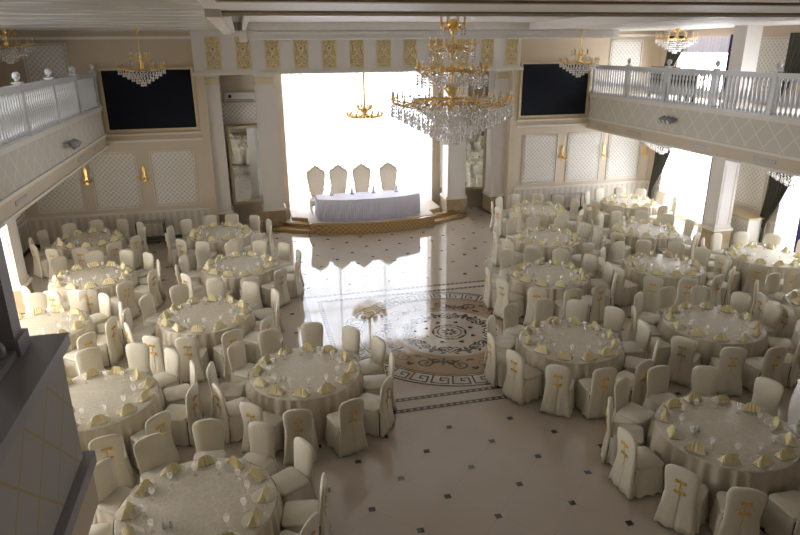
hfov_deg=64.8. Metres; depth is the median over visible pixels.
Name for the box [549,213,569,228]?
banquet chair
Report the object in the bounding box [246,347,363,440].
banquet table
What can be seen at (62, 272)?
folded napkin
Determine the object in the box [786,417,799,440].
banquet chair
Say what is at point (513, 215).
banquet chair
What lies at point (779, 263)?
folded napkin
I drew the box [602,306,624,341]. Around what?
banquet chair
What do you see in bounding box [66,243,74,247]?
folded napkin
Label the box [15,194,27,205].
air vent
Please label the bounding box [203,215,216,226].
banquet chair
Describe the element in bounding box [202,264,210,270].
folded napkin
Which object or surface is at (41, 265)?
banquet chair
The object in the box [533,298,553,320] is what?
banquet chair
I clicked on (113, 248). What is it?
banquet chair
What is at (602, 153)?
wall sconce
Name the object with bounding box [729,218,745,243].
grille
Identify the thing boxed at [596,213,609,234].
banquet chair
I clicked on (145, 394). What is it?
folded napkin
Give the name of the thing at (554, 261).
folded napkin
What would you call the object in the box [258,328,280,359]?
banquet chair
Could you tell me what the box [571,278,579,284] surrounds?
folded napkin
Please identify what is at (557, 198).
banquet chair
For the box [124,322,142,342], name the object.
banquet chair
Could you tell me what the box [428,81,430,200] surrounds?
wall window reveal
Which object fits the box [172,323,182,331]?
folded napkin
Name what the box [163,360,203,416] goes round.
banquet chair
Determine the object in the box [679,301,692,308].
folded napkin
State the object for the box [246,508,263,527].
folded napkin
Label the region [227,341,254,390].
banquet chair
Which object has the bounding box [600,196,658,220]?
banquet table
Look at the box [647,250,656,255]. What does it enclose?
folded napkin
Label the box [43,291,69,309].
banquet chair
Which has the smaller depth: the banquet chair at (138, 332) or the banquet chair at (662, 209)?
the banquet chair at (138, 332)
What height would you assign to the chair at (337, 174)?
1.683 m
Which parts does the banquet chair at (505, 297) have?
backrest, seat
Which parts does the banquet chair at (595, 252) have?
seat, backrest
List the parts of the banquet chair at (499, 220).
backrest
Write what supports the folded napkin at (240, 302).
on the dinner plate
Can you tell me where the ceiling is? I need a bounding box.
[0,0,799,31]
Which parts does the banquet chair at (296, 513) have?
seat, backrest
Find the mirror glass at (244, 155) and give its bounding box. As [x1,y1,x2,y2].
[229,127,262,201]
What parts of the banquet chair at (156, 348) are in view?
backrest, seat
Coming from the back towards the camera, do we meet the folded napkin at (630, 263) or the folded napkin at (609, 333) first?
the folded napkin at (630, 263)
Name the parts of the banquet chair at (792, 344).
seat, backrest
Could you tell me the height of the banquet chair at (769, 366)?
0.964 m
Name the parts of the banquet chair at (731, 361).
seat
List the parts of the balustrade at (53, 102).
newel post, handrail, rail, newel post, newel post, newel post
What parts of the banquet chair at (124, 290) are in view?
seat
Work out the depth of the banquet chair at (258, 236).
18.26 m
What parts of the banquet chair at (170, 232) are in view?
backrest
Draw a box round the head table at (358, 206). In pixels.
[314,189,419,220]
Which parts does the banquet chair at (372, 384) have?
seat, backrest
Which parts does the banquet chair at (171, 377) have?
seat, backrest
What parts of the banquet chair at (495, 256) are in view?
backrest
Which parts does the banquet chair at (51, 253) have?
backrest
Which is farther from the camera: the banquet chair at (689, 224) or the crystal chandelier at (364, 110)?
the crystal chandelier at (364, 110)
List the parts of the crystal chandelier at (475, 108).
arm, arm, arm, arm, arm, arm, arm, stem, arm, arm, arm, arm, arm, arm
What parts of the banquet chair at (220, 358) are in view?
seat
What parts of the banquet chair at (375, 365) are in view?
seat, backrest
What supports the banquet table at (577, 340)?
on the floor at (458, 456)
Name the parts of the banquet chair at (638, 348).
seat, backrest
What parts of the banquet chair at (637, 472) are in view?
backrest, seat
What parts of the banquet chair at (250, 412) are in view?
backrest, seat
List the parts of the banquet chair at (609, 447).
backrest, seat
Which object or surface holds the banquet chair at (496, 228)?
on the floor at (458, 456)
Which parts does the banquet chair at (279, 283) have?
seat, backrest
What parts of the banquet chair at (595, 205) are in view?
backrest, seat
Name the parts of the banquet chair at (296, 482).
seat, backrest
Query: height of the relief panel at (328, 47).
1.040 m
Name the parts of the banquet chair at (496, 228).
backrest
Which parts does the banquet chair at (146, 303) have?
seat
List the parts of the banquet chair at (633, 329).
backrest, seat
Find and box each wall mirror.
[226,125,281,203]
[438,118,485,189]
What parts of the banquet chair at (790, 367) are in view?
seat, backrest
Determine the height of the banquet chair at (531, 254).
0.964 m
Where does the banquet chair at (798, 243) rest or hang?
on the floor at (458, 456)
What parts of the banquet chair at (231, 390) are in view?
backrest, seat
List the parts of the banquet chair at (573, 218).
seat, backrest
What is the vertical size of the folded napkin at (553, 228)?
0.131 m
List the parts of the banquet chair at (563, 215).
backrest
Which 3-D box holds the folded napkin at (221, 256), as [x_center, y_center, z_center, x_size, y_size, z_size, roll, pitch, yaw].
[-4.737,-0.285,16.633,0.268,0.131,0.143,-15,24,-35]
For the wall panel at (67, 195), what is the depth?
19.99 m
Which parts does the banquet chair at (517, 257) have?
backrest, seat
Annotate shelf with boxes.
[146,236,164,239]
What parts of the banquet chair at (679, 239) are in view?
seat, backrest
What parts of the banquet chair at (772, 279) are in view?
backrest, seat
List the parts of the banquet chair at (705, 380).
seat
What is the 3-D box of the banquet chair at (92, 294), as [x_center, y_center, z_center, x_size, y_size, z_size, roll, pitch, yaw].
[-7.083,0.856,14.428,0.560,0.939,0.606,-9,21,-22]
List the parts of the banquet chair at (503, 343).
backrest, seat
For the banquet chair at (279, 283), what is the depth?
15.44 m
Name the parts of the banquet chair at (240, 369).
backrest, seat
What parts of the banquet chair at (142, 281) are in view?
seat, backrest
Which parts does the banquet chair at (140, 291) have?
seat, backrest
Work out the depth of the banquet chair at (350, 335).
12.07 m
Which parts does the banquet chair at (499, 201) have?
backrest, seat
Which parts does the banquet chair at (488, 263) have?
backrest, seat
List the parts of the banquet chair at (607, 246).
backrest, seat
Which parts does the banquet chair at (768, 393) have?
seat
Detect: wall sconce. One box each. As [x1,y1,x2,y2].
[78,168,92,184]
[137,165,150,181]
[558,146,568,160]
[600,143,609,158]
[642,143,650,155]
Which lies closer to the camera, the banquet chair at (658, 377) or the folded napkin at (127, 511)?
the folded napkin at (127, 511)
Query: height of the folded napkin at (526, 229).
0.131 m
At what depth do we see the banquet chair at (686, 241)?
18.61 m
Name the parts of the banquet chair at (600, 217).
backrest, seat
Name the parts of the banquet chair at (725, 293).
seat, backrest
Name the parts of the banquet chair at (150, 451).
seat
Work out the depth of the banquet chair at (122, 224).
19.88 m
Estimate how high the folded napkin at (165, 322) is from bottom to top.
0.131 m
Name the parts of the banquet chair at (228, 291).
seat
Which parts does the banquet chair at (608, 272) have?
seat, backrest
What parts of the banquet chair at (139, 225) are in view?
backrest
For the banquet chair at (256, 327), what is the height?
0.964 m
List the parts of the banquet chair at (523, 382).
backrest, seat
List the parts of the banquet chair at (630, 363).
seat, backrest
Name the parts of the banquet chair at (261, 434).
seat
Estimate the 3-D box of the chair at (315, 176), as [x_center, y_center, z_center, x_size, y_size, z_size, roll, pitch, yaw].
[-2.981,-2.822,22.692,0.680,1.683,0.689,-5,20,-13]
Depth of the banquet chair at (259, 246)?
17.55 m
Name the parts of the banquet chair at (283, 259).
seat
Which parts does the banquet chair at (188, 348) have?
seat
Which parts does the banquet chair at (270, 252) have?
backrest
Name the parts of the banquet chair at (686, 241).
seat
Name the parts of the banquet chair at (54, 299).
seat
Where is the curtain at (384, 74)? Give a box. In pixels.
[281,72,429,207]
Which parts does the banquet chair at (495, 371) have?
backrest, seat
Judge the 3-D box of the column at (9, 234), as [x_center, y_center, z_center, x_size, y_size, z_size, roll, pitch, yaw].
[-9.334,-0.393,14.827,0.740,3.120,0.740,-5,20,-13]
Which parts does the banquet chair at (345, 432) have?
seat, backrest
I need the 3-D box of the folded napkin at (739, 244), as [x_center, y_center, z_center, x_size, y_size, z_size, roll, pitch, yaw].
[9.292,-0.627,17.272,0.268,0.131,0.143,-3,19,-8]
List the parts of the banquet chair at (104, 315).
seat, backrest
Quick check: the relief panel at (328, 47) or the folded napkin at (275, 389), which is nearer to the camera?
the folded napkin at (275, 389)
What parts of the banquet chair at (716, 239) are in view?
seat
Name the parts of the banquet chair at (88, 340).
seat, backrest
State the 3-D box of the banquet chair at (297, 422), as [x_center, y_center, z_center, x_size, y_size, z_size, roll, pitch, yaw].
[-1.544,2.470,9.705,0.560,0.964,0.606,-3,19,-7]
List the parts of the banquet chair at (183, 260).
backrest, seat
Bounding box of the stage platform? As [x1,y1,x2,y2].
[263,201,467,234]
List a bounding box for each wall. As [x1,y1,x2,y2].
[0,31,663,224]
[1,107,25,224]
[645,25,799,233]
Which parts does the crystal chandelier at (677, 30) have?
stem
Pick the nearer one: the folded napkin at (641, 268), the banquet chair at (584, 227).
the folded napkin at (641, 268)
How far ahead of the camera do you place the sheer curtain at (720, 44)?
20.73 m
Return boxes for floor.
[24,206,799,534]
[632,93,799,116]
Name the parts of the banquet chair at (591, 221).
backrest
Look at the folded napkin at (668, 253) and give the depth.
16.55 m
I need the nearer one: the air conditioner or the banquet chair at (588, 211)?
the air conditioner
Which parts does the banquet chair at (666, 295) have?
seat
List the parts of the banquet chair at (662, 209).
seat, backrest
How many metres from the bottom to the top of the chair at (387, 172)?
1.683 m
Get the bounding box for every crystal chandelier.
[0,29,34,63]
[117,30,165,85]
[346,73,383,129]
[390,16,513,145]
[559,29,599,76]
[643,141,674,154]
[655,28,697,53]
[767,170,799,188]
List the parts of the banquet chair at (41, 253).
backrest, seat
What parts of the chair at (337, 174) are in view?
backrest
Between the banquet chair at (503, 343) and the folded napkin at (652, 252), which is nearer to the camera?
the banquet chair at (503, 343)
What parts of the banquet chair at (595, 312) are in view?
seat, backrest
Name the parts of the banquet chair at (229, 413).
backrest, seat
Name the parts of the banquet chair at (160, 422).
seat, backrest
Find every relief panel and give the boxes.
[203,35,222,70]
[233,35,252,69]
[263,40,280,69]
[292,40,309,68]
[321,40,337,68]
[349,39,364,68]
[376,39,391,67]
[403,39,417,67]
[429,39,443,66]
[455,39,469,66]
[480,39,494,65]
[504,39,518,65]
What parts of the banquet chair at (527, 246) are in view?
backrest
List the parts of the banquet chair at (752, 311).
backrest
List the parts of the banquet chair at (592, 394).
seat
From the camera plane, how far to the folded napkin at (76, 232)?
18.96 m
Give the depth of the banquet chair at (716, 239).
17.85 m
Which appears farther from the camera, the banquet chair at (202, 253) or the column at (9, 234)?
the banquet chair at (202, 253)
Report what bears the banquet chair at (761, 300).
on the floor at (458, 456)
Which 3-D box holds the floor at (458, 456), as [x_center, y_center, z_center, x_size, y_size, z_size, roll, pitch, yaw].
[1.562,2.117,12.401,22.500,0.204,26.700,-5,20,-13]
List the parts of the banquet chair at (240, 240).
backrest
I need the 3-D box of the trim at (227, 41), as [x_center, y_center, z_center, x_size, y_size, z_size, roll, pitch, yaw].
[-1.227,-7.325,21.109,11.080,1.500,1.220,-5,20,-13]
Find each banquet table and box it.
[19,309,96,361]
[48,264,138,301]
[52,231,127,263]
[68,370,165,461]
[111,457,283,534]
[156,298,255,361]
[186,225,253,254]
[200,254,279,299]
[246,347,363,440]
[507,262,590,313]
[508,203,567,228]
[512,229,582,262]
[515,319,624,394]
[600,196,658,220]
[608,222,678,255]
[621,254,705,291]
[645,396,799,516]
[657,305,767,365]
[722,245,799,290]
[781,290,799,321]
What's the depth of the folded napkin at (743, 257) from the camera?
16.25 m
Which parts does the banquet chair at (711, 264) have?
seat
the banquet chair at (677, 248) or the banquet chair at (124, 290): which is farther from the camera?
the banquet chair at (677, 248)
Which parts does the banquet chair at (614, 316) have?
seat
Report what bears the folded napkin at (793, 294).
on the dinner plate
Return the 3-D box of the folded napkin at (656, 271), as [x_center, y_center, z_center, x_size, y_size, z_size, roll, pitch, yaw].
[6.243,0.098,15.268,0.268,0.131,0.143,13,24,35]
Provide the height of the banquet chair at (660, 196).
0.939 m
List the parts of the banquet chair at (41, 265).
seat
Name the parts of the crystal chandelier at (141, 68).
stem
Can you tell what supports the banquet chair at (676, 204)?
on the floor at (458, 456)
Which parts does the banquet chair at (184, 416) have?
seat, backrest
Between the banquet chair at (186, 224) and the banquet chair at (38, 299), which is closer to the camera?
the banquet chair at (38, 299)
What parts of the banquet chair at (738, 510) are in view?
seat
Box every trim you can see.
[0,34,663,247]
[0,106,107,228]
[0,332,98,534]
[15,213,22,221]
[20,43,69,82]
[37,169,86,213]
[89,151,142,209]
[148,149,199,206]
[190,31,522,75]
[205,0,799,34]
[222,102,256,123]
[238,28,619,41]
[521,134,558,184]
[565,132,602,181]
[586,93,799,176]
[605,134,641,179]
[609,40,643,83]
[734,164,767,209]
[752,37,789,93]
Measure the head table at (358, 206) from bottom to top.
0.740 m
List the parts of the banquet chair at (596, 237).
backrest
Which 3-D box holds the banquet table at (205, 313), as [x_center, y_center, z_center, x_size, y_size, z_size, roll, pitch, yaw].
[-4.069,1.343,13.308,2.063,0.740,2.064,8,21,22]
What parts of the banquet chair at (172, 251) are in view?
backrest, seat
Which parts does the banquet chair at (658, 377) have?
backrest, seat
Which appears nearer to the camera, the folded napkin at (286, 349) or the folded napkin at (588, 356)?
the folded napkin at (588, 356)
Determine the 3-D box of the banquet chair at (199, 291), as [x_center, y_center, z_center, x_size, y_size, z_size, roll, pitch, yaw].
[-4.937,0.528,15.315,0.560,0.939,0.606,15,25,38]
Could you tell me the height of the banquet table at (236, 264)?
0.740 m
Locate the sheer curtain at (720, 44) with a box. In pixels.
[681,36,730,52]
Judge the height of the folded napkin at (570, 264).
0.131 m
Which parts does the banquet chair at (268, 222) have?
seat, backrest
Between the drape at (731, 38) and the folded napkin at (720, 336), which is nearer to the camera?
the folded napkin at (720, 336)
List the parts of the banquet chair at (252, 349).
seat, backrest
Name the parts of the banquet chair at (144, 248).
backrest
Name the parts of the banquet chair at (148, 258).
seat, backrest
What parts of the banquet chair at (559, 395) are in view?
seat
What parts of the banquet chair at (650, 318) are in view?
backrest, seat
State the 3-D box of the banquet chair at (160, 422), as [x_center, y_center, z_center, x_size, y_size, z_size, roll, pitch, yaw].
[-3.744,2.552,9.525,0.606,0.964,0.560,13,23,33]
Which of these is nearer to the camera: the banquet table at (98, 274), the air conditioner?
the banquet table at (98, 274)
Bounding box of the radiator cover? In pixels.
[703,204,766,245]
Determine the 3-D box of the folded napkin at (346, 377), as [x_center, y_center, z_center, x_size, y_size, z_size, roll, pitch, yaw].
[-0.918,1.821,10.505,0.143,0.131,0.268,16,25,40]
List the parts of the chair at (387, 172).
backrest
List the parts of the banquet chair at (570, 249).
backrest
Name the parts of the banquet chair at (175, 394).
seat, backrest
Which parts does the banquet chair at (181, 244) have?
seat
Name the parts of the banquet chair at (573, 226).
seat, backrest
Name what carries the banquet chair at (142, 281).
on the floor at (458, 456)
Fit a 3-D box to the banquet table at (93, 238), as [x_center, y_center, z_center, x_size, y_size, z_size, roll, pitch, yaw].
[-9.105,-0.474,18.634,2.064,0.740,2.063,8,21,22]
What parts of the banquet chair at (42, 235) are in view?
seat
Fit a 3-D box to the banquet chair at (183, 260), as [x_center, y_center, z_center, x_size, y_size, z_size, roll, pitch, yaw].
[-5.373,0.147,16.418,0.606,0.939,0.560,2,19,6]
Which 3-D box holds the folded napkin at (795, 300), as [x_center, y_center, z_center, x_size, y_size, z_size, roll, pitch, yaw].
[8.497,0.701,13.486,0.143,0.131,0.268,-2,19,-4]
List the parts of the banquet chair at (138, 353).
seat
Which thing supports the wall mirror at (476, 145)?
attached to the wall at (101, 53)
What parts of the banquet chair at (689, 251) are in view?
seat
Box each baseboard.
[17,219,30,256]
[645,181,776,240]
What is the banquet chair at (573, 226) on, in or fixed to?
on the floor at (458, 456)
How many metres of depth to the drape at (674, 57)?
22.29 m
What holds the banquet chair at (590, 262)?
on the floor at (458, 456)
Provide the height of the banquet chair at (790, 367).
0.964 m
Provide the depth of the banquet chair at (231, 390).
10.70 m
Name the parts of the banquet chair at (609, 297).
seat, backrest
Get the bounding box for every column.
[0,218,33,314]
[204,75,233,224]
[252,74,285,226]
[440,72,467,213]
[482,70,509,213]
[698,157,740,249]
[721,25,763,107]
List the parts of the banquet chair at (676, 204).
backrest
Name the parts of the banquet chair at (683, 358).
seat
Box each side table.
[135,220,165,242]
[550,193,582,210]
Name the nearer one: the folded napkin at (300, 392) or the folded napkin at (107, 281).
the folded napkin at (300, 392)
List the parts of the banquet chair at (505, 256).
seat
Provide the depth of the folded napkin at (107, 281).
14.94 m
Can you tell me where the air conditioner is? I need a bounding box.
[224,92,254,100]
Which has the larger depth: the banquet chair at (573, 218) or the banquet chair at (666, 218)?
the banquet chair at (573, 218)
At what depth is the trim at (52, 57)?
18.70 m
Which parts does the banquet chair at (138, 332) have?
backrest, seat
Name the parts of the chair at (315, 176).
frame, backrest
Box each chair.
[20,286,30,313]
[24,292,47,312]
[28,237,45,263]
[29,244,48,277]
[37,230,52,250]
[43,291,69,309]
[45,248,74,280]
[50,256,68,275]
[61,223,76,234]
[63,332,104,378]
[67,289,89,314]
[71,247,88,266]
[74,347,103,375]
[76,289,99,314]
[85,250,103,265]
[88,219,103,230]
[88,434,134,488]
[88,522,111,534]
[89,292,111,334]
[93,457,133,523]
[96,301,127,347]
[97,316,125,365]
[104,241,121,264]
[110,280,140,320]
[116,219,129,237]
[119,249,135,270]
[122,308,155,343]
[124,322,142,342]
[125,342,152,375]
[126,235,143,268]
[127,221,143,242]
[127,227,148,253]
[130,410,180,468]
[133,433,171,482]
[134,269,162,309]
[135,252,153,278]
[138,259,165,297]
[139,294,161,325]
[142,335,176,374]
[152,347,181,399]
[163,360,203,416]
[164,233,187,266]
[165,382,202,446]
[166,225,185,246]
[169,284,188,304]
[175,239,196,270]
[175,265,200,286]
[175,336,209,382]
[179,254,200,278]
[180,219,191,238]
[180,273,207,299]
[192,418,227,459]
[195,241,217,269]
[195,246,209,269]
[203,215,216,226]
[206,278,234,298]
[206,279,225,297]
[206,361,245,417]
[212,383,250,443]
[213,329,242,378]
[223,238,242,256]
[224,241,240,255]
[225,213,238,224]
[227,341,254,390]
[239,276,262,308]
[239,402,284,454]
[241,421,279,475]
[242,281,260,310]
[243,233,261,253]
[243,315,273,362]
[249,215,260,233]
[252,240,267,254]
[253,288,284,331]
[253,301,282,347]
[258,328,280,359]
[261,219,274,249]
[261,268,290,306]
[262,225,274,257]
[271,437,318,508]
[276,242,290,266]
[279,512,319,534]
[280,249,304,286]
[282,472,330,534]
[283,409,318,465]
[287,258,303,297]
[301,322,323,346]
[306,165,326,213]
[325,397,367,457]
[329,163,349,193]
[338,326,360,361]
[352,163,371,191]
[358,336,385,375]
[359,375,394,436]
[363,352,396,409]
[379,161,399,190]
[482,257,507,295]
[483,267,496,307]
[483,314,516,363]
[484,333,506,386]
[490,201,506,229]
[491,224,511,256]
[492,207,508,235]
[492,231,502,265]
[493,278,524,318]
[495,197,508,217]
[498,249,512,275]
[501,349,542,404]
[502,239,523,266]
[502,303,524,338]
[505,219,516,239]
[509,194,519,206]
[510,211,525,232]
[523,247,538,262]
[523,287,546,324]
[525,245,544,261]
[526,217,539,228]
[531,193,542,202]
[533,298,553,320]
[534,214,547,228]
[540,364,574,417]
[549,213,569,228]
[551,246,572,262]
[552,248,568,264]
[553,195,563,205]
[553,288,582,319]
[554,218,567,230]
[566,300,587,321]
[567,198,578,215]
[568,209,583,234]
[569,203,586,221]
[571,243,593,268]
[574,367,616,418]
[578,222,590,241]
[581,283,606,323]
[582,228,600,249]
[583,195,590,222]
[583,254,597,278]
[585,191,590,206]
[589,200,609,227]
[589,219,608,242]
[590,273,616,308]
[591,262,613,289]
[592,236,605,270]
[593,226,610,258]
[594,188,603,202]
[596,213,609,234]
[597,257,605,278]
[600,247,621,267]
[600,396,643,465]
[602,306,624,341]
[606,232,630,262]
[608,205,625,227]
[608,426,663,498]
[610,211,621,227]
[612,241,624,264]
[612,266,637,306]
[613,359,652,405]
[613,376,654,445]
[614,187,625,195]
[622,321,650,358]
[623,340,659,373]
[626,305,659,341]
[628,292,660,333]
[630,206,648,221]
[634,188,645,197]
[635,211,648,221]
[635,240,651,253]
[637,319,670,365]
[640,237,656,249]
[642,275,663,313]
[643,365,677,411]
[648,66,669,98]
[648,205,667,222]
[654,464,708,534]
[655,191,665,206]
[656,286,676,314]
[657,237,682,253]
[660,213,674,226]
[667,196,677,212]
[667,336,700,386]
[668,241,684,256]
[669,201,677,227]
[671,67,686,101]
[675,278,697,305]
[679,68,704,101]
[679,219,694,238]
[683,226,701,246]
[684,232,700,260]
[689,365,720,396]
[690,286,711,304]
[694,247,710,271]
[700,237,716,260]
[701,245,714,271]
[705,256,731,285]
[706,266,735,305]
[708,487,767,534]
[709,347,747,395]
[710,233,723,254]
[710,274,724,307]
[714,255,739,291]
[730,291,752,312]
[733,232,749,245]
[742,263,768,295]
[742,346,787,391]
[749,280,779,316]
[751,377,783,416]
[753,292,767,321]
[760,490,799,534]
[761,302,782,336]
[763,233,781,247]
[764,341,799,388]
[765,272,785,303]
[768,319,799,354]
[777,304,796,339]
[778,267,799,293]
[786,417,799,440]
[793,272,799,290]
[795,240,799,252]
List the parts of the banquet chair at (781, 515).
seat, backrest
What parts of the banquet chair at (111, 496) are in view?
backrest, seat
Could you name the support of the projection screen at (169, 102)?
attached to the wall at (101, 53)
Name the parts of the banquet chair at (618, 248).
seat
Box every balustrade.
[0,64,101,148]
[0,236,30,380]
[590,57,799,119]
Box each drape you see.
[648,144,670,199]
[662,36,687,83]
[702,157,712,221]
[722,34,733,97]
[758,171,793,242]
[779,32,799,103]
[793,217,799,252]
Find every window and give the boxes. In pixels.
[662,148,711,221]
[679,53,727,92]
[778,176,799,251]
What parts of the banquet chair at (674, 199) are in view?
backrest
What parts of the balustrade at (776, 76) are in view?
newel post, newel post, newel post, handrail, rail, newel post, newel post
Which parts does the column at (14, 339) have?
rail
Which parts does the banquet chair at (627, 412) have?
backrest, seat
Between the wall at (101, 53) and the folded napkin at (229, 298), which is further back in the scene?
the wall at (101, 53)
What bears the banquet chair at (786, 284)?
on the floor at (458, 456)
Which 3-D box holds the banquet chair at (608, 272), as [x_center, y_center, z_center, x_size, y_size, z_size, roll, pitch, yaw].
[4.924,0.360,15.593,0.606,0.964,0.560,-4,20,-10]
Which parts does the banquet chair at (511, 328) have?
backrest, seat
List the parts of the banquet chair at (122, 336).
seat, backrest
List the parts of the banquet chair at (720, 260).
backrest, seat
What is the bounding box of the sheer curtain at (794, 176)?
[774,176,799,250]
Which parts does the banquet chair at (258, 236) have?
seat, backrest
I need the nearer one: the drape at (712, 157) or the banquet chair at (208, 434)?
the banquet chair at (208, 434)
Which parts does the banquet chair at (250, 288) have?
seat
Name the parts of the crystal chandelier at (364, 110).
stem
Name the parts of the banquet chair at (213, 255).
seat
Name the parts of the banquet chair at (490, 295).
backrest, seat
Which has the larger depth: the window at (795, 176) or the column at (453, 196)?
the column at (453, 196)
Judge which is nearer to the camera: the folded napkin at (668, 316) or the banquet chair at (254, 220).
the folded napkin at (668, 316)
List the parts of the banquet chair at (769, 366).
seat, backrest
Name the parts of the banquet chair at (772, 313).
seat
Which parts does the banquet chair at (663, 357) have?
backrest, seat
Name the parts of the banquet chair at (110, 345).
seat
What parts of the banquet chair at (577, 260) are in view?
seat, backrest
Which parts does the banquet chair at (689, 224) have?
seat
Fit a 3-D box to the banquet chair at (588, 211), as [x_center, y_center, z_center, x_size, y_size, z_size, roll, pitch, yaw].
[6.842,-2.112,22.591,0.606,0.939,0.560,2,19,8]
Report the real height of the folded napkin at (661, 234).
0.131 m
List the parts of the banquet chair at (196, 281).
backrest, seat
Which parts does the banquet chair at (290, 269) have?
seat, backrest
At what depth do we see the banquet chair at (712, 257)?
17.30 m
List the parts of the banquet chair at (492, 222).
backrest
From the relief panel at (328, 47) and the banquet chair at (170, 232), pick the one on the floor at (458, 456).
the banquet chair at (170, 232)
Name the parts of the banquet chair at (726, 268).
seat, backrest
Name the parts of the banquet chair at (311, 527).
seat, backrest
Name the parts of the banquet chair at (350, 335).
seat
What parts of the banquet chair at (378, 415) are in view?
seat, backrest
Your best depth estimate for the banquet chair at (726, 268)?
15.81 m
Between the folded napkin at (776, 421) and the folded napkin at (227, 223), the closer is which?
the folded napkin at (776, 421)
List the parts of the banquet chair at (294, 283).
seat, backrest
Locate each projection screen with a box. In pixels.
[98,67,198,131]
[518,61,591,117]
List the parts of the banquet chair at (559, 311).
seat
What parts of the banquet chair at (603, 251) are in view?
backrest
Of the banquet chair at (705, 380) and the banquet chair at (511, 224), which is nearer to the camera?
the banquet chair at (705, 380)
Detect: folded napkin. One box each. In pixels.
[31,307,44,314]
[51,275,59,282]
[53,305,66,311]
[56,241,65,245]
[56,280,62,287]
[57,270,67,276]
[61,233,69,238]
[65,283,77,288]
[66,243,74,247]
[67,377,73,384]
[69,307,81,314]
[71,265,81,270]
[71,320,84,329]
[73,230,82,234]
[79,313,85,320]
[81,242,90,247]
[82,368,99,379]
[84,282,96,288]
[88,228,96,232]
[88,261,99,267]
[90,414,108,426]
[98,240,106,245]
[103,278,114,284]
[106,261,116,266]
[109,236,118,241]
[109,366,126,374]
[118,403,136,416]
[119,272,126,279]
[120,501,135,520]
[122,524,134,534]
[124,267,131,273]
[132,369,143,379]
[134,479,154,496]
[137,389,153,401]
[141,377,154,388]
[161,310,169,318]
[161,318,171,326]
[162,462,182,478]
[169,302,181,310]
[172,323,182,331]
[186,297,198,304]
[190,325,203,331]
[194,455,214,469]
[197,225,205,229]
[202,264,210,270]
[205,259,214,264]
[206,294,218,301]
[208,236,216,240]
[208,268,218,274]
[209,222,217,227]
[213,321,226,329]
[215,254,225,260]
[220,531,235,534]
[222,235,230,239]
[222,271,232,276]
[223,221,231,225]
[224,295,235,302]
[226,456,244,470]
[230,251,239,256]
[232,314,240,322]
[236,300,246,307]
[239,307,249,314]
[240,270,250,275]
[243,228,250,233]
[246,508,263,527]
[247,251,255,256]
[248,467,266,482]
[251,365,263,375]
[252,377,268,387]
[256,266,264,272]
[257,485,272,502]
[260,252,268,258]
[260,354,272,364]
[266,261,274,267]
[268,385,284,395]
[278,346,292,355]
[292,387,309,397]
[301,343,314,351]
[318,383,335,393]
[322,345,336,353]
[337,373,353,384]
[340,351,350,361]
[347,361,355,371]
[512,265,520,270]
[513,270,520,276]
[520,276,531,282]
[521,260,528,266]
[522,237,531,242]
[522,326,531,334]
[523,227,531,231]
[525,335,532,344]
[530,319,542,327]
[534,259,543,264]
[534,345,548,354]
[535,240,544,245]
[536,279,546,286]
[547,316,559,322]
[550,226,557,230]
[550,259,560,265]
[551,241,559,246]
[554,280,565,286]
[556,351,570,359]
[562,228,570,233]
[566,262,575,268]
[568,316,582,324]
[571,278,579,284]
[579,273,585,279]
[580,352,595,361]
[589,321,601,330]
[599,347,614,356]
[606,329,613,338]
[610,339,617,348]
[627,230,635,235]
[627,260,634,265]
[633,251,641,257]
[635,265,645,271]
[641,232,650,236]
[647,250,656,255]
[651,269,662,275]
[657,232,665,237]
[660,409,669,422]
[663,251,673,257]
[664,312,674,320]
[664,398,682,408]
[666,424,678,439]
[667,230,675,235]
[667,305,679,312]
[670,270,681,276]
[673,320,682,329]
[679,255,690,260]
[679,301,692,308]
[683,393,702,402]
[685,441,705,455]
[686,269,696,275]
[690,260,700,265]
[690,328,704,336]
[698,301,712,308]
[712,394,730,404]
[713,333,729,341]
[718,453,741,464]
[720,305,734,313]
[728,249,737,255]
[733,242,743,247]
[737,254,748,260]
[738,333,748,342]
[740,311,753,320]
[741,402,760,414]
[747,241,757,246]
[751,328,761,336]
[752,455,773,468]
[753,320,761,328]
[755,258,765,264]
[764,243,774,248]
[769,416,783,429]
[773,260,784,265]
[773,448,796,460]
[782,246,790,252]
[783,432,795,446]
[787,290,797,297]
[789,259,798,265]
[790,297,799,305]
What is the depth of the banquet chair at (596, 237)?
18.42 m
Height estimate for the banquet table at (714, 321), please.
0.740 m
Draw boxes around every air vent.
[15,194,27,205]
[627,130,639,134]
[693,144,710,149]
[753,156,775,164]
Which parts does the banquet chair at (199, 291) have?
backrest, seat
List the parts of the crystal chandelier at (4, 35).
stem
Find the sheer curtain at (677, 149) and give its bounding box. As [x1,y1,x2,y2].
[660,149,709,221]
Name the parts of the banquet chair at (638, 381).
seat, backrest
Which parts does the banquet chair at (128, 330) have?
backrest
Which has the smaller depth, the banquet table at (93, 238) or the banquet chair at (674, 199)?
the banquet table at (93, 238)
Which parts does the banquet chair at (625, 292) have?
backrest, seat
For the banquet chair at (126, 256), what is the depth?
16.86 m
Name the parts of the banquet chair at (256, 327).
seat, backrest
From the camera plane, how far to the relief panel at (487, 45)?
21.59 m
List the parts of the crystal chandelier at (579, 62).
stem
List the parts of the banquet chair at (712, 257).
backrest, seat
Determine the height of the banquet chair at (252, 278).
0.939 m
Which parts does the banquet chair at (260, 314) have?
seat, backrest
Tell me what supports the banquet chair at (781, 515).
on the floor at (458, 456)

